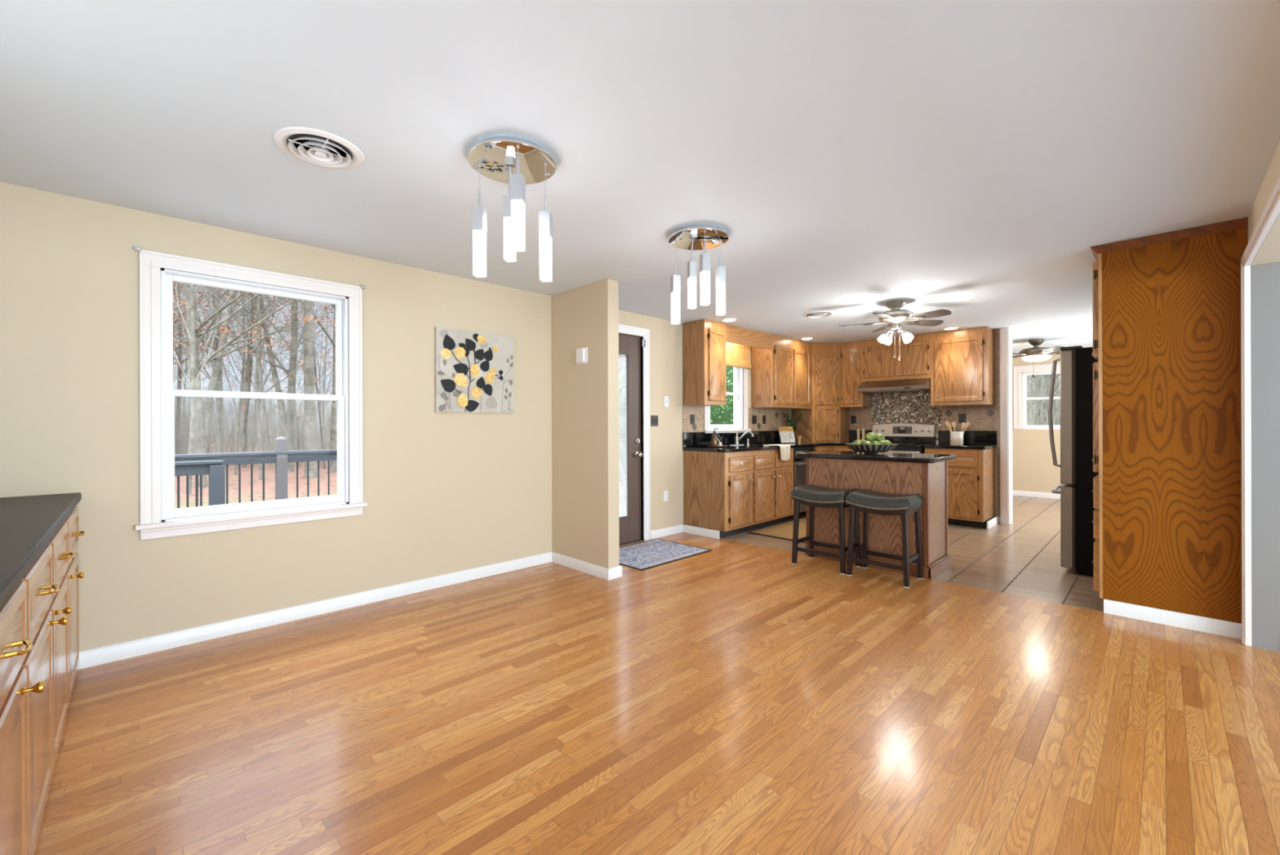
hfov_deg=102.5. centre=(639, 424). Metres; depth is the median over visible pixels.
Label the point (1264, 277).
wall
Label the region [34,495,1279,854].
floor
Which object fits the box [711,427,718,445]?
soap bottle
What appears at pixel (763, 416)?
light switch
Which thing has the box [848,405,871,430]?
tile backsplash
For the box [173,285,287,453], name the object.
bare tree
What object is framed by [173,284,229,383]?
bare tree
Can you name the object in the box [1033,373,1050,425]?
bare tree
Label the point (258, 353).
bare tree
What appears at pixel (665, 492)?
wall outlet
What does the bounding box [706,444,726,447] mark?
soap tray
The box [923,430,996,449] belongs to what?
countertop
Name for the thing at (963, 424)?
wooden utensil
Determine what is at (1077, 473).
refrigerator
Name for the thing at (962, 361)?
upper cabinet
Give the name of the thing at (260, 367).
bare tree
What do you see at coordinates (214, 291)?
bare tree
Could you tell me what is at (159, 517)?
window
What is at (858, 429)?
pepper mill
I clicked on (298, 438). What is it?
bare tree
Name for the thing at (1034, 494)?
baseboard
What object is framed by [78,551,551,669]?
baseboard
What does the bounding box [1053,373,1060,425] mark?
bare tree
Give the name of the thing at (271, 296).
bare tree
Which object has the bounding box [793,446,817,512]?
dishwasher
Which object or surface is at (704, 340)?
upper cabinet
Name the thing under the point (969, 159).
ceiling
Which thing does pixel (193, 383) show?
bare tree
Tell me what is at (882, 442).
fruit
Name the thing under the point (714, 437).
bottle
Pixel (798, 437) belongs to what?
wooden cup
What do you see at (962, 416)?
wall outlet
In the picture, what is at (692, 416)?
light switch
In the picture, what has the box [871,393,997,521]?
wall
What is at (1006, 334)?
trim
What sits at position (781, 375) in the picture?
upper cabinet
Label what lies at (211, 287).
bare tree
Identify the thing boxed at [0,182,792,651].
wall
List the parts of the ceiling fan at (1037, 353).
lamp shade, fan blade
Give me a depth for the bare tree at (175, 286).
41.93 m
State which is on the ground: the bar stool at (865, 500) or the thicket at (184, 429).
the thicket at (184, 429)
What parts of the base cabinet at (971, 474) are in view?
drawer, door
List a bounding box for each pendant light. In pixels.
[467,136,555,281]
[668,223,728,324]
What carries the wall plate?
attached to the wall at (450, 492)
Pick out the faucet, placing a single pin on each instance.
(737, 439)
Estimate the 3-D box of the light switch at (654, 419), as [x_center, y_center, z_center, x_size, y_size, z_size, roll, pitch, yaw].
[0.162,-0.040,5.677,0.115,0.118,0.010,0,0,-44]
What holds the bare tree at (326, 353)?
on the ground
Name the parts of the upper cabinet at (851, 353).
door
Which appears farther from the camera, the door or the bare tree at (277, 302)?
the bare tree at (277, 302)
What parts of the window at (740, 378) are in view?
sash, sill, sash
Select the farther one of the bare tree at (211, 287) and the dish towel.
the bare tree at (211, 287)
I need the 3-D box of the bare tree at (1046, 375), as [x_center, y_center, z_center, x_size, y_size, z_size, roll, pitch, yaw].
[16.093,-7.236,22.286,11.601,19.496,10.318,0,0,-32]
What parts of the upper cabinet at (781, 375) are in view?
door, frame, door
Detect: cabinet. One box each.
[0,543,68,854]
[47,506,85,769]
[682,450,752,538]
[683,319,727,405]
[746,448,793,531]
[751,334,811,408]
[792,342,848,442]
[813,444,832,450]
[832,444,854,451]
[840,341,871,407]
[862,333,930,382]
[924,448,995,528]
[930,326,994,406]
[1090,217,1247,622]
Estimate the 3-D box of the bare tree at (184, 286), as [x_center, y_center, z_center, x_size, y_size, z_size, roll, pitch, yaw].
[-39.944,-11.256,38.065,19.732,26.807,14.625,0,0,-28]
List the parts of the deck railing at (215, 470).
rail, cap rail, post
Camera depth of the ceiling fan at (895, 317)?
4.95 m
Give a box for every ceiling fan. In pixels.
[838,299,951,359]
[1012,337,1075,377]
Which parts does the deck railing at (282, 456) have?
rail, cap rail, post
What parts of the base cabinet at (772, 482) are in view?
drawer, door, drawer, door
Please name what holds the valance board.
attached to the upper cabinet at (781, 375)
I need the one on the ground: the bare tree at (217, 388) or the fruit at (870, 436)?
the bare tree at (217, 388)
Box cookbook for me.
[777,426,795,443]
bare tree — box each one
[173,281,246,353]
[173,281,290,453]
[173,281,333,493]
[173,281,335,475]
[173,282,278,457]
[173,282,290,466]
[173,284,220,364]
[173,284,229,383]
[173,284,335,479]
[173,285,225,364]
[173,285,238,374]
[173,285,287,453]
[173,285,328,453]
[173,285,333,472]
[173,286,240,381]
[173,287,255,405]
[173,287,279,449]
[173,289,254,365]
[173,298,240,401]
[174,288,288,441]
[177,296,327,436]
[182,292,333,445]
[184,283,335,487]
[188,298,333,453]
[196,289,333,454]
[205,298,302,421]
[213,290,333,326]
[217,288,333,468]
[237,290,337,471]
[265,302,333,407]
[271,302,333,424]
[280,301,333,447]
[282,302,333,391]
[303,300,332,477]
[320,315,337,468]
[1026,374,1060,425]
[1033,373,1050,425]
[1042,374,1048,423]
[1045,373,1060,425]
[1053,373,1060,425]
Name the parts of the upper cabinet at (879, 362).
door, door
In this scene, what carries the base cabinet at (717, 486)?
on the floor
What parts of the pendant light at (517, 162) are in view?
cord, lamp shade, lamp shade, mirror plate, lamp shade, lamp shade, cord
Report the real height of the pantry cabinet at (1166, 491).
2.438 m
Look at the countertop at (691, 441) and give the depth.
6.58 m
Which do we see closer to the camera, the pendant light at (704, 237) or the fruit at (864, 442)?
the pendant light at (704, 237)
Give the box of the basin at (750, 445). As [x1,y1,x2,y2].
[736,444,763,446]
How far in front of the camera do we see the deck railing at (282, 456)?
6.12 m
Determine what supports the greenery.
on the countertop at (691, 441)
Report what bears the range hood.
attached to the upper cabinet at (879, 362)
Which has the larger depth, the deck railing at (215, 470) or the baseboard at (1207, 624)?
the deck railing at (215, 470)
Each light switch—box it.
[650,415,657,426]
[690,414,694,424]
[762,415,765,423]
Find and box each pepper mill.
[857,428,860,439]
[861,428,865,439]
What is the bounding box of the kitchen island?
[795,449,955,578]
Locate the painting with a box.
[434,326,514,413]
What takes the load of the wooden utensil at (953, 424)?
in the utensil crock
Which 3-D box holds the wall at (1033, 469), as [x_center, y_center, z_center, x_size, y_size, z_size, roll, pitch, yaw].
[6.634,0.016,8.948,0.140,2.440,4.410,0,0,-44]
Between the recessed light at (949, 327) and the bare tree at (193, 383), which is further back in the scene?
the bare tree at (193, 383)
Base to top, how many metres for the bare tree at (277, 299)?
16.771 m
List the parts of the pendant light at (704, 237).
lamp shade, cord, lamp shade, mirror plate, lamp shade, lamp shade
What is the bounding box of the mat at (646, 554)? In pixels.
[619,537,711,570]
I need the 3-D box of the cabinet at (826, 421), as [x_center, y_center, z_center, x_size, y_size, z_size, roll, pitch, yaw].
[2.738,-0.464,7.771,0.667,1.452,0.585,0,0,-44]
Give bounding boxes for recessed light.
[720,317,737,321]
[800,337,813,339]
[942,326,959,329]
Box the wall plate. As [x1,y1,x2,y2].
[664,395,668,406]
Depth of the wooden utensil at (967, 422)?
6.47 m
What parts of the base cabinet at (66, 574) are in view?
drawer, door, knob, pull, drawer, door, knob, pull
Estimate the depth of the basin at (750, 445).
6.49 m
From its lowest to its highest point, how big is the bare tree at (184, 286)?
28.879 m
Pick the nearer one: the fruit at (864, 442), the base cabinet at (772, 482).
the fruit at (864, 442)
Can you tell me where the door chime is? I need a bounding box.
[576,346,587,364]
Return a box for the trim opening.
[1240,177,1279,646]
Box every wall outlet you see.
[663,490,668,501]
[751,415,756,423]
[850,415,856,423]
[958,413,965,422]
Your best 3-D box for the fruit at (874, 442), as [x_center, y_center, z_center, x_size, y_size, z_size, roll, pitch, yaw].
[2.167,0.196,4.726,0.095,0.089,0.100,0,0,-15]
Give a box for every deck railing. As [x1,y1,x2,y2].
[174,435,337,507]
[174,459,225,508]
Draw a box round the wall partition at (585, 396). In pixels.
[551,278,619,568]
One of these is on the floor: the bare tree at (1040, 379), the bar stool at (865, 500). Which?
the bar stool at (865, 500)
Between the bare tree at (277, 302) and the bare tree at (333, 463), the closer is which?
the bare tree at (333, 463)
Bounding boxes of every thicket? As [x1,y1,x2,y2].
[173,369,332,468]
[1026,373,1060,425]
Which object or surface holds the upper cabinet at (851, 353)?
attached to the wall at (995, 449)
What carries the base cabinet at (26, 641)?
on the floor
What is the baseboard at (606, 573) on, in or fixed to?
attached to the wall partition at (585, 396)
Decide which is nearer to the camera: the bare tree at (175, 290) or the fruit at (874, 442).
the fruit at (874, 442)
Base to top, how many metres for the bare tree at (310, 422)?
32.147 m
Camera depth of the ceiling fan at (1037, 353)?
7.15 m
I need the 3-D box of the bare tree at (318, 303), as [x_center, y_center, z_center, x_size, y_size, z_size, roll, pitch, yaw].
[-24.763,-5.988,42.290,9.779,16.434,8.697,0,0,41]
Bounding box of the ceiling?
[0,0,1279,355]
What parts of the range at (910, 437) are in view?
display panel, control panel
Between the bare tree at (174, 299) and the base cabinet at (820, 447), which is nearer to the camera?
the base cabinet at (820, 447)
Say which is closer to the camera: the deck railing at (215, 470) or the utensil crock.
the deck railing at (215, 470)
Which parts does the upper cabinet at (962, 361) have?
door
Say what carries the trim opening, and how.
attached to the wall at (1269, 251)
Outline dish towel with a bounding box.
[763,444,790,461]
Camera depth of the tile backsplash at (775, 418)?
7.05 m
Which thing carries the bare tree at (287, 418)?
on the ground
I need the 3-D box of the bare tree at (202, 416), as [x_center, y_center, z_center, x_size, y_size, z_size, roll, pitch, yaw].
[-14.632,-11.030,21.252,15.296,27.193,20.416,0,0,39]
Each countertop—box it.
[0,492,81,607]
[682,430,872,452]
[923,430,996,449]
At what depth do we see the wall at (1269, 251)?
2.54 m
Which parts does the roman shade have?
shade panel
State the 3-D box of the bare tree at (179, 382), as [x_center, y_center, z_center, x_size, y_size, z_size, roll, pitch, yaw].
[-27.876,-12.399,26.143,16.206,29.706,21.866,0,0,35]
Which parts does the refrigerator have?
handle, handle, door, freezer drawer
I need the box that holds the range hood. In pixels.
[857,377,930,393]
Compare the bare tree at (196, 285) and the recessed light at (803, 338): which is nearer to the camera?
the recessed light at (803, 338)
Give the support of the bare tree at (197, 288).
on the ground
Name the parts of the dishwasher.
door, control panel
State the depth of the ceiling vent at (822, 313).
5.48 m
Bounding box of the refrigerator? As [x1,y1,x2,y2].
[1048,345,1098,574]
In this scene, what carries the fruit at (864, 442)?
in the fruit bowl
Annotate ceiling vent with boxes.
[273,126,364,168]
[802,310,835,318]
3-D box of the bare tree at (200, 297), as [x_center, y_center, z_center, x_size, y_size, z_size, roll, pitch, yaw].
[-24.176,-10.728,24.199,14.822,26.351,19.784,0,0,-37]
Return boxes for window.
[134,245,367,540]
[702,366,751,433]
[1013,363,1060,429]
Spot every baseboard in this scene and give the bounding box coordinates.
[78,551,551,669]
[551,551,622,580]
[649,524,682,538]
[986,515,999,529]
[1012,489,1060,498]
[1103,598,1241,639]
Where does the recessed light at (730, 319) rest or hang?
in the ceiling
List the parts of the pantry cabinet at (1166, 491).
door, drawer, drawer, drawer, door, frame, crown molding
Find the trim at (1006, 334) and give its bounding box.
[1000,327,1013,524]
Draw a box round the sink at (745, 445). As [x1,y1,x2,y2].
[726,444,768,446]
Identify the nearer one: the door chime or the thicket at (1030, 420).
the door chime
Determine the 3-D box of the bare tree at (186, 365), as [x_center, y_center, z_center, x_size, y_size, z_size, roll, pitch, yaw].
[-30.764,-7.419,36.448,10.272,19.409,11.549,0,0,-20]
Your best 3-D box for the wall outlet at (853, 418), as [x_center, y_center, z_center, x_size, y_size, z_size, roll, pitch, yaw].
[3.225,-0.071,7.763,0.010,0.120,0.078,0,0,-44]
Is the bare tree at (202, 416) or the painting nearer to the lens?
the painting
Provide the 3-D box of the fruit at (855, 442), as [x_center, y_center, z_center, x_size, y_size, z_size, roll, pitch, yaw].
[2.032,0.190,4.800,0.095,0.089,0.100,0,0,25]
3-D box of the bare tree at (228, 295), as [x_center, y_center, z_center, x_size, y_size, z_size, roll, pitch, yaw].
[-18.598,-6.401,21.700,10.699,17.981,9.516,0,0,17]
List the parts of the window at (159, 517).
sill, sash, sash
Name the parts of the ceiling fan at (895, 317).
fan blade, fan blade, lamp shade, fan blade, lamp shade, lamp arm, lamp arm, lamp arm, lamp shade, lamp shade, fan blade, fan blade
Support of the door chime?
attached to the wall partition at (585, 396)
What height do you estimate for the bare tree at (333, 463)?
29.977 m
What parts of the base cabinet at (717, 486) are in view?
frame, drawer, door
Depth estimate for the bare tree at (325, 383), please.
42.29 m
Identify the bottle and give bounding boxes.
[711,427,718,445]
[711,433,717,445]
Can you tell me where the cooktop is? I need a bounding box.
[891,442,934,446]
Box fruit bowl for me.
[844,442,897,453]
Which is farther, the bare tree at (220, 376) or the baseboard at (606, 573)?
the bare tree at (220, 376)
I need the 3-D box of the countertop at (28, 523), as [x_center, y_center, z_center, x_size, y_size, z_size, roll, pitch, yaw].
[-2.315,0.371,1.585,0.680,0.039,2.373,0,0,-44]
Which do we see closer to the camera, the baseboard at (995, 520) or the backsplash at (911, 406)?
the baseboard at (995, 520)
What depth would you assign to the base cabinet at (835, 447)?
7.31 m
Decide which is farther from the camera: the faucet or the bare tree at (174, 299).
the bare tree at (174, 299)
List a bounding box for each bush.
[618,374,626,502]
[710,365,733,424]
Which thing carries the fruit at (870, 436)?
on the fruit
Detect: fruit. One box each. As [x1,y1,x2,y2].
[852,440,862,444]
[862,440,871,444]
[864,431,875,441]
[871,440,880,444]
[874,433,884,441]
[879,440,888,444]
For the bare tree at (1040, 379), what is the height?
16.780 m
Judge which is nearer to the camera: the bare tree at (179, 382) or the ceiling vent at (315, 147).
the ceiling vent at (315, 147)
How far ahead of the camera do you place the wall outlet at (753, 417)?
7.04 m
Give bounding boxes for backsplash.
[682,404,789,432]
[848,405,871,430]
[871,390,942,443]
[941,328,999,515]
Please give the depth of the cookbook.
7.24 m
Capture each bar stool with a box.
[791,484,861,573]
[845,488,923,587]
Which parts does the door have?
glass frame, knob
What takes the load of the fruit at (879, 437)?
on the fruit
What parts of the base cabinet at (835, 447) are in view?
drawer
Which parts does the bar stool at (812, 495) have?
leg, leg, nailhead trim, seat, leg, leg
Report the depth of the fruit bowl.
4.67 m
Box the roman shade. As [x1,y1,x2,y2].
[725,342,751,368]
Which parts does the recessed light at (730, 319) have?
lit bulb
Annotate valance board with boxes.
[725,324,772,350]
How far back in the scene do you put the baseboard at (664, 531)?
5.79 m
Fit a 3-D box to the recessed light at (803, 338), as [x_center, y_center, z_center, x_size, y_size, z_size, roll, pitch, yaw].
[2.311,-1.182,7.110,0.184,0.016,0.184,0,0,-44]
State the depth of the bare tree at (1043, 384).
33.83 m
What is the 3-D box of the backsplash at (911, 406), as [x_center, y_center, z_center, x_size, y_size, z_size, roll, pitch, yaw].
[3.742,-0.092,7.249,0.016,0.765,0.921,0,0,-44]
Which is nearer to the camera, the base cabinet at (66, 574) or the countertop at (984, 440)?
the base cabinet at (66, 574)
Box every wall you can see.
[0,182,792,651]
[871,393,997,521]
[1012,354,1062,493]
[1247,141,1279,401]
[1250,262,1279,652]
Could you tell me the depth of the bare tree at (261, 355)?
44.03 m
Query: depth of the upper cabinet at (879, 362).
6.99 m
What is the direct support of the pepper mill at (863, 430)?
on the countertop at (691, 441)
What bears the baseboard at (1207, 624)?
attached to the pantry cabinet at (1166, 491)
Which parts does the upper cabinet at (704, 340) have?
frame, door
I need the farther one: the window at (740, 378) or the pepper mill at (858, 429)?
the pepper mill at (858, 429)
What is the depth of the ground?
19.43 m
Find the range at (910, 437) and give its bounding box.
[872,422,936,453]
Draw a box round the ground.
[174,432,626,516]
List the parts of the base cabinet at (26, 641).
drawer, door, pull, knob, drawer, door, pull, knob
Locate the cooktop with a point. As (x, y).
(900, 444)
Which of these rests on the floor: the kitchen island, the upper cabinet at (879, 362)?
the kitchen island
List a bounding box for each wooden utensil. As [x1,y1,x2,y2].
[945,421,951,431]
[951,421,955,431]
[961,422,966,431]
[963,421,969,433]
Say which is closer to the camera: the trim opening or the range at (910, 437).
the trim opening
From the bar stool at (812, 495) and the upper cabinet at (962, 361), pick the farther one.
the upper cabinet at (962, 361)
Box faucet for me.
[728,431,753,445]
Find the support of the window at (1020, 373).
in the wall at (1033, 469)
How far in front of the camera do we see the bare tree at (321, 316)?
18.81 m
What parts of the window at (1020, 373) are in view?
sash, sash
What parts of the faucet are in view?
post, spout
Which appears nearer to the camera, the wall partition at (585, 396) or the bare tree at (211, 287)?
the wall partition at (585, 396)
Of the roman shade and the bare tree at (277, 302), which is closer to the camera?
the roman shade
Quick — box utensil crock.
[950,431,963,444]
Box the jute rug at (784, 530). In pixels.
[747,516,806,542]
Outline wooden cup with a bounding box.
[796,435,801,442]
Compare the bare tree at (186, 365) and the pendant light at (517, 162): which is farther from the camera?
the bare tree at (186, 365)
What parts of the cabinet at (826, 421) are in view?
frame, door, door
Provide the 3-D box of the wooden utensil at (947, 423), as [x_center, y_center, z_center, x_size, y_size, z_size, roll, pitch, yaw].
[3.993,0.097,6.604,0.018,0.285,0.125,0,0,-29]
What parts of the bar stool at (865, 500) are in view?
leg, leg, nailhead trim, seat, leg, leg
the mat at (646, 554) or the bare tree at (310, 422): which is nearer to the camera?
the mat at (646, 554)
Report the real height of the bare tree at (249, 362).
29.470 m
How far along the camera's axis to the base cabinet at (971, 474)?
6.22 m
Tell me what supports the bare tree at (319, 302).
on the ground
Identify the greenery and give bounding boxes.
[782,409,804,442]
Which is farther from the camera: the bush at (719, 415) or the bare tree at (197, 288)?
the bare tree at (197, 288)
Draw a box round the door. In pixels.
[618,324,649,546]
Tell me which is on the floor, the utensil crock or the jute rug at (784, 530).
the jute rug at (784, 530)

